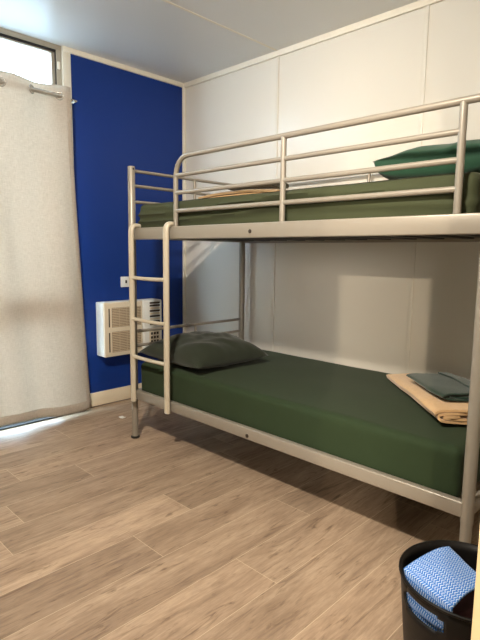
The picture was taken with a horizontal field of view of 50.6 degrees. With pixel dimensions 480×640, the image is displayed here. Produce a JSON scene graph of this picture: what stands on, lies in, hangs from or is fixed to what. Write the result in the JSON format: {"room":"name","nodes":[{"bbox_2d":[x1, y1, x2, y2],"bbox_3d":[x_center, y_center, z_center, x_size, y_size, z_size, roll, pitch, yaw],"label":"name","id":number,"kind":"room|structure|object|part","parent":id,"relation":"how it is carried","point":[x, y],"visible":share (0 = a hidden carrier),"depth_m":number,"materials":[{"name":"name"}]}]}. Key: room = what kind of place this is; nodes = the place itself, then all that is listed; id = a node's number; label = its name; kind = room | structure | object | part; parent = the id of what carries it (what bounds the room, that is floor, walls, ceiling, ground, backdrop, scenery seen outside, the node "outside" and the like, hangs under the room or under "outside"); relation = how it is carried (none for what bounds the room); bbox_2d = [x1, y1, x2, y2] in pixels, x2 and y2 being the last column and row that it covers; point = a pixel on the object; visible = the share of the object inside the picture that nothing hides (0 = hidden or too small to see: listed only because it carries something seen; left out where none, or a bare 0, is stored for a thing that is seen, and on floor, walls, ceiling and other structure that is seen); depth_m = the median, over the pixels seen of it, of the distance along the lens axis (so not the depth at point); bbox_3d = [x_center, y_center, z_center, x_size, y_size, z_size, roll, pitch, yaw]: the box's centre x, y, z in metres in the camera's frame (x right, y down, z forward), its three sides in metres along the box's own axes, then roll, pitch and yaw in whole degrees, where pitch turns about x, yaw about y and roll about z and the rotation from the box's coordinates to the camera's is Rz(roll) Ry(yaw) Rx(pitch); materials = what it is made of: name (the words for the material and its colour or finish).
{"room":"dormitory","nodes":[
{"label":"dormitory","id":0,"kind":"room"},
{"bbox_2d":[70,54,182,406],"bbox_3d":[-0.815,-0.601,3.791,0.100,2.400,0.943,8,11,44],"label":"wall","id":1,"kind":"structure","parent":0,"point":[121,119],"depth_m":3.63,"materials":[{"name":"blue paint"}]},
{"bbox_2d":[61,46,73,160],"bbox_3d":[-1.161,-0.558,3.434,0.112,2.400,0.055,8,11,44],"label":"trim","id":2,"kind":"structure","parent":1,"relation":"attached to","point":[65,56],"depth_m":3.25,"materials":[{"name":"white wood"}]},
{"bbox_2d":[90,383,141,406],"bbox_3d":[-0.788,0.539,3.901,0.014,0.099,0.943,8,11,44],"label":"baseboard","id":3,"kind":"structure","parent":1,"relation":"attached to","point":[121,393],"depth_m":3.73,"materials":[{"name":"beige wood"}]},
{"bbox_2d":[62,45,182,87],"bbox_3d":[-0.779,-1.767,3.576,0.016,0.032,0.998,8,11,44],"label":"trim","id":4,"kind":"structure","parent":1,"relation":"attached to","point":[64,48],"depth_m":3.51,"materials":[{"name":"white wood"}]},
{"bbox_2d":[120,276,128,286],"bbox_3d":[-0.834,-0.281,3.734,0.016,0.076,0.095,8,11,44],"label":"wall switch","id":5,"kind":"object","parent":1,"relation":"attached to","point":[124,280],"visible":0.69,"depth_m":3.72,"materials":[{"name":"white plastic"}]},
{"bbox_2d":[96,298,161,357],"bbox_3d":[-0.805,0.049,3.731,0.128,0.384,0.488,8,11,44],"label":"air conditioner","id":6,"kind":"object","parent":1,"relation":"attached to","point":[112,317],"visible":0.78,"depth_m":3.62,"materials":[{"name":"white plastic"}]},
{"bbox_3d":[-0.835,0.060,3.641,0.020,0.384,0.316,8,11,44],"label":"frame","id":7,"kind":"part","parent":6,"relation":"part of","materials":[{"name":"beige plastic"}]},
{"bbox_2d":[112,306,140,326],"bbox_3d":[-0.811,-0.025,3.637,0.004,0.138,0.236,8,11,44],"label":"grille","id":8,"kind":"object","parent":6,"relation":"attached to","point":[120,314],"depth_m":3.61,"materials":[{"name":"beige plastic"}]},
{"bbox_2d":[113,329,140,351],"bbox_3d":[-0.813,0.147,3.660,0.004,0.146,0.236,8,11,44],"label":"grille","id":9,"kind":"object","parent":6,"relation":"attached to","point":[121,337],"depth_m":3.63,"materials":[{"name":"beige plastic"}]},
{"bbox_3d":[-0.641,0.125,3.824,0.004,0.115,0.100,8,11,44],"label":"control panel","id":10,"kind":"part","parent":6,"relation":"part of","materials":[{"name":"beige plastic"}]},
{"bbox_2d":[150,301,159,324],"bbox_3d":[-0.638,-0.050,3.802,0.005,0.173,0.092,8,11,44],"label":"vent","id":11,"kind":"object","parent":6,"relation":"attached to","point":[154,305],"depth_m":3.80,"materials":[{"name":"beige plastic"}]},
{"bbox_2d":[0,0,418,82],"bbox_3d":[-0.928,-1.198,-1.160,6.700,0.080,8.200,8,11,44],"label":"ceiling","id":12,"kind":"structure","parent":0,"point":[158,37],"depth_m":2.92,"materials":[{"name":"white paint"}]},
{"bbox_2d":[162,0,277,50],"bbox_3d":[-0.946,-1.583,2.065,0.016,0.004,3.400,8,11,44],"label":"trim","id":13,"kind":"structure","parent":12,"relation":"attached to","point":[166,1],"depth_m":2.88,"materials":[{"name":"beige wood"}]},
{"bbox_2d":[0,398,479,639],"bbox_3d":[-0.989,1.216,-0.809,6.590,0.001,8.000,8,11,44],"label":"floor","id":14,"kind":"structure","parent":0,"point":[186,528],"depth_m":2.00,"materials":[{"name":"brown wood"}]},
{"bbox_2d":[127,93,479,543],"bbox_3d":[0.377,-0.026,2.597,1.993,1.600,0.979,8,11,44],"label":"bunk bed","id":15,"kind":"object","parent":14,"relation":"on","point":[458,226],"visible":0.71,"depth_m":2.06,"materials":[{"name":"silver metal"}]},
{"bbox_3d":[-0.620,-0.194,2.945,0.041,1.354,0.040,8,11,44],"label":"post","id":16,"kind":"part","parent":15,"relation":"part of","materials":[{"name":"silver metal"}]},
{"bbox_3d":[-0.629,0.588,3.049,0.037,0.225,0.036,8,11,44],"label":"leg","id":17,"kind":"part","parent":15,"relation":"part of","materials":[{"name":"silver metal"}]},
{"bbox_3d":[-0.298,-0.710,3.201,0.018,0.018,0.902,8,11,44],"label":"rail","id":18,"kind":"part","parent":15,"relation":"part of","materials":[{"name":"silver metal"}]},
{"bbox_3d":[-0.297,-0.798,3.189,0.018,0.018,0.902,8,11,44],"label":"rail","id":19,"kind":"part","parent":15,"relation":"part of","materials":[{"name":"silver metal"}]},
{"bbox_3d":[-0.296,-0.879,3.179,0.018,0.018,0.902,8,11,44],"label":"rail","id":20,"kind":"part","parent":15,"relation":"part of","materials":[{"name":"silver metal"}]},
{"bbox_3d":[-0.307,0.030,3.299,0.018,0.018,0.902,8,11,44],"label":"rail","id":21,"kind":"part","parent":15,"relation":"part of","materials":[{"name":"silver metal"}]},
{"bbox_3d":[-0.308,0.114,3.310,0.018,0.018,0.902,8,11,44],"label":"rail","id":22,"kind":"part","parent":15,"relation":"part of","materials":[{"name":"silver metal"}]},
{"bbox_3d":[-0.300,-0.530,3.225,0.028,0.054,0.878,8,11,44],"label":"cross rail","id":23,"kind":"part","parent":15,"relation":"part of","materials":[{"name":"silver metal"}]},
{"bbox_3d":[0.013,-0.270,3.583,0.041,1.354,0.040,8,11,44],"label":"post","id":24,"kind":"part","parent":15,"relation":"part of","materials":[{"name":"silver metal"}]},
{"bbox_3d":[0.063,0.532,2.355,1.915,0.054,0.030,8,11,44],"label":"rail","id":25,"kind":"part","parent":15,"relation":"part of","materials":[{"name":"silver metal"}]},
{"bbox_3d":[0.074,-0.394,2.232,1.915,0.066,0.030,8,11,44],"label":"rail","id":26,"kind":"part","parent":15,"relation":"part of","materials":[{"name":"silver metal"}]},
{"bbox_2d":[138,172,479,227],"bbox_3d":[0.372,-0.513,2.550,1.894,0.183,0.895,8,11,44],"label":"mattress","id":27,"kind":"object","parent":15,"relation":"on","point":[157,214],"visible":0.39,"depth_m":1.97,"materials":[{"name":"green fabric"}]},
{"bbox_2d":[198,189,279,198],"bbox_3d":[0.082,-0.688,2.849,0.576,0.063,0.344,7,10,41],"label":"folded blanket","id":28,"kind":"object","parent":27,"relation":"on","point":[246,191],"visible":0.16,"depth_m":2.71,"materials":[{"name":"beige fabric"}]},
{"bbox_2d":[228,183,288,190],"bbox_3d":[0.091,-0.739,2.812,0.313,0.031,0.213,7,10,38],"label":"folded towel","id":29,"kind":"object","parent":28,"relation":"on","point":[272,186],"visible":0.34,"depth_m":2.76,"materials":[{"name":"grey fabric"}]},
{"bbox_2d":[373,139,479,179],"bbox_3d":[0.888,-0.618,2.057,0.510,0.168,0.520,7,10,40],"label":"pillow","id":30,"kind":"object","parent":27,"relation":"on","point":[440,151],"visible":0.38,"depth_m":1.90,"materials":[{"name":"green fabric"}]},
{"bbox_2d":[141,349,479,497],"bbox_3d":[0.371,0.401,2.669,1.878,0.198,0.864,8,11,44],"label":"mattress","id":31,"kind":"object","parent":15,"relation":"on","point":[357,415],"visible":0.85,"depth_m":2.25,"materials":[{"name":"green fabric"}]},
{"bbox_2d":[140,331,268,368],"bbox_3d":[-0.218,0.160,3.016,0.530,0.177,0.570,-6,10,-42],"label":"pillow","id":32,"kind":"object","parent":31,"relation":"on","point":[195,349],"visible":0.95,"depth_m":2.85,"materials":[{"name":"green fabric"}]},
{"bbox_2d":[386,373,468,424],"bbox_3d":[0.869,0.323,2.258,0.280,0.065,0.714,1,8,0],"label":"folded blanket","id":33,"kind":"object","parent":31,"relation":"on","point":[445,411],"visible":0.59,"depth_m":2.02,"materials":[{"name":"beige fabric"}]},
{"bbox_2d":[406,372,469,400],"bbox_3d":[0.894,0.274,2.183,0.242,0.041,0.398,0,8,-3],"label":"folded towel","id":34,"kind":"object","parent":33,"relation":"on","point":[448,386],"visible":0.88,"depth_m":2.14,"materials":[{"name":"green fabric"}]},
{"bbox_3d":[0.182,-0.488,2.113,1.438,0.021,0.021,8,11,44],"label":"guard rail","id":35,"kind":"part","parent":15,"relation":"part of","materials":[{"name":"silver metal"}]},
{"bbox_3d":[0.183,-0.578,2.101,1.438,0.021,0.021,8,11,44],"label":"guard rail","id":36,"kind":"part","parent":15,"relation":"part of","materials":[{"name":"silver metal"}]},
{"bbox_3d":[0.184,-0.664,2.090,1.438,0.021,0.021,8,11,44],"label":"guard rail","id":37,"kind":"part","parent":15,"relation":"part of","materials":[{"name":"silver metal"}]},
{"bbox_3d":[0.707,-0.471,2.870,1.915,0.066,0.030,8,11,44],"label":"rail","id":38,"kind":"part","parent":15,"relation":"part of","materials":[{"name":"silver metal"}]},
{"bbox_3d":[0.751,0.783,1.701,0.037,0.225,0.036,8,11,44],"label":"leg","id":39,"kind":"part","parent":15,"relation":"part of","materials":[{"name":"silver metal"}]},
{"bbox_3d":[0.760,0.002,1.598,0.041,1.354,0.040,8,11,44],"label":"post","id":40,"kind":"part","parent":15,"relation":"part of","materials":[{"name":"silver metal"}]},
{"bbox_3d":[1.069,0.592,2.000,0.028,0.042,0.878,8,11,44],"label":"cross rail","id":41,"kind":"part","parent":15,"relation":"part of","materials":[{"name":"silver metal"}]},
{"bbox_2d":[399,540,477,639],"bbox_3d":[0.534,0.782,1.217,0.312,0.363,0.312,8,11,44],"label":"tub","id":42,"kind":"object","parent":14,"relation":"on","point":[456,627],"visible":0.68,"depth_m":1.17,"materials":[{"name":"black plastic"}]},
{"bbox_2d":[404,546,475,631],"bbox_3d":[0.488,0.642,1.189,0.170,0.129,0.147,-3,9,-28],"label":"towel","id":43,"kind":"object","parent":42,"relation":"in","point":[441,576],"visible":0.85,"depth_m":1.17,"materials":[{"name":"blue fabric"}]},
{"bbox_2d":[453,590,474,618],"bbox_3d":[0.534,0.790,1.218,0.232,0.308,0.232,8,11,44],"label":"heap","id":44,"kind":"object","parent":42,"relation":"in","point":[464,608],"visible":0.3,"depth_m":1.18,"materials":[{"name":"brown fabric"}]},
{"bbox_2d":[185,0,479,379],"bbox_3d":[1.901,-0.314,1.866,6.700,2.400,0.100,8,11,44],"label":"wall","id":45,"kind":"structure","parent":0,"point":[346,304],"depth_m":3.02,"materials":[{"name":"white paint"}]},
{"bbox_2d":[182,83,185,332],"bbox_3d":[-0.448,-0.634,4.075,0.020,2.400,0.020,8,11,44],"label":"trim","id":46,"kind":"structure","parent":45,"relation":"attached to","point":[183,88],"depth_m":4.01,"materials":[{"name":"white wood"}]},
{"bbox_2d":[270,56,279,350],"bbox_3d":[0.230,-0.525,3.424,0.022,2.370,0.008,8,11,44],"label":"trim","id":47,"kind":"structure","parent":45,"relation":"attached to","point":[278,57],"depth_m":3.36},
{"bbox_2d":[184,0,443,87],"bbox_3d":[0.628,-1.657,2.886,3.000,0.036,0.016,8,11,44],"label":"trim","id":48,"kind":"structure","parent":45,"relation":"attached to","point":[419,4],"depth_m":3.02,"materials":[{"name":"white wood"}]},
{"bbox_2d":[405,5,429,372],"bbox_3d":[0.937,-0.425,2.733,0.022,2.370,0.008,8,11,44],"label":"trim","id":49,"kind":"structure","parent":45,"relation":"attached to","point":[426,18],"depth_m":2.67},
{"bbox_3d":[0.495,-0.181,0.732,0.100,2.400,3.500,8,11,44],"label":"wall","id":50,"kind":"structure","parent":0,"visible":0},
{"bbox_2d":[471,529,479,639],"bbox_3d":[0.076,0.013,0.331,0.124,2.110,1.054,8,11,44],"label":"door","id":51,"kind":"structure","parent":50,"relation":"in","point":[475,633],"depth_m":0.76,"materials":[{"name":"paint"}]},
{"bbox_3d":[-4.187,-0.192,0.395,0.100,2.400,5.650,8,11,44],"label":"window","id":52,"kind":"structure","parent":0,"visible":0},
{"bbox_2d":[0,27,85,430],"bbox_3d":[-1.648,-0.495,2.909,0.140,2.400,1.522,8,11,44],"label":"window frame","id":53,"kind":"structure","parent":52,"relation":"attached to","point":[54,50],"depth_m":3.19,"materials":[{"name":"metal"}]},
{"bbox_3d":[-1.677,-0.485,2.889,0.110,2.326,1.382,8,11,44],"label":"sash","id":54,"kind":"part","parent":53,"relation":"part of","materials":[{"name":"metal"}]},
{"bbox_3d":[-1.691,-0.494,2.902,0.088,2.400,1.452,8,11,44],"label":"frame","id":55,"kind":"part","parent":53,"relation":"part of","materials":[{"name":"metal"}]},
{"bbox_2d":[0,79,76,103],"bbox_3d":[-1.586,-1.337,2.728,0.107,0.043,1.497,8,11,44],"label":"curtain rod","id":56,"kind":"object","parent":53,"relation":"attached to","point":[33,89],"visible":0.58,"depth_m":3.08,"materials":[{"name":"metal"}]},
{"bbox_2d":[0,70,90,426],"bbox_3d":[-1.527,-0.362,2.880,0.062,2.104,1.449,8,11,44],"label":"curtain","id":57,"kind":"object","parent":56,"relation":"hanging from","point":[44,363],"visible":1,"depth_m":3.16,"materials":[{"name":"fabric"}]}
]}

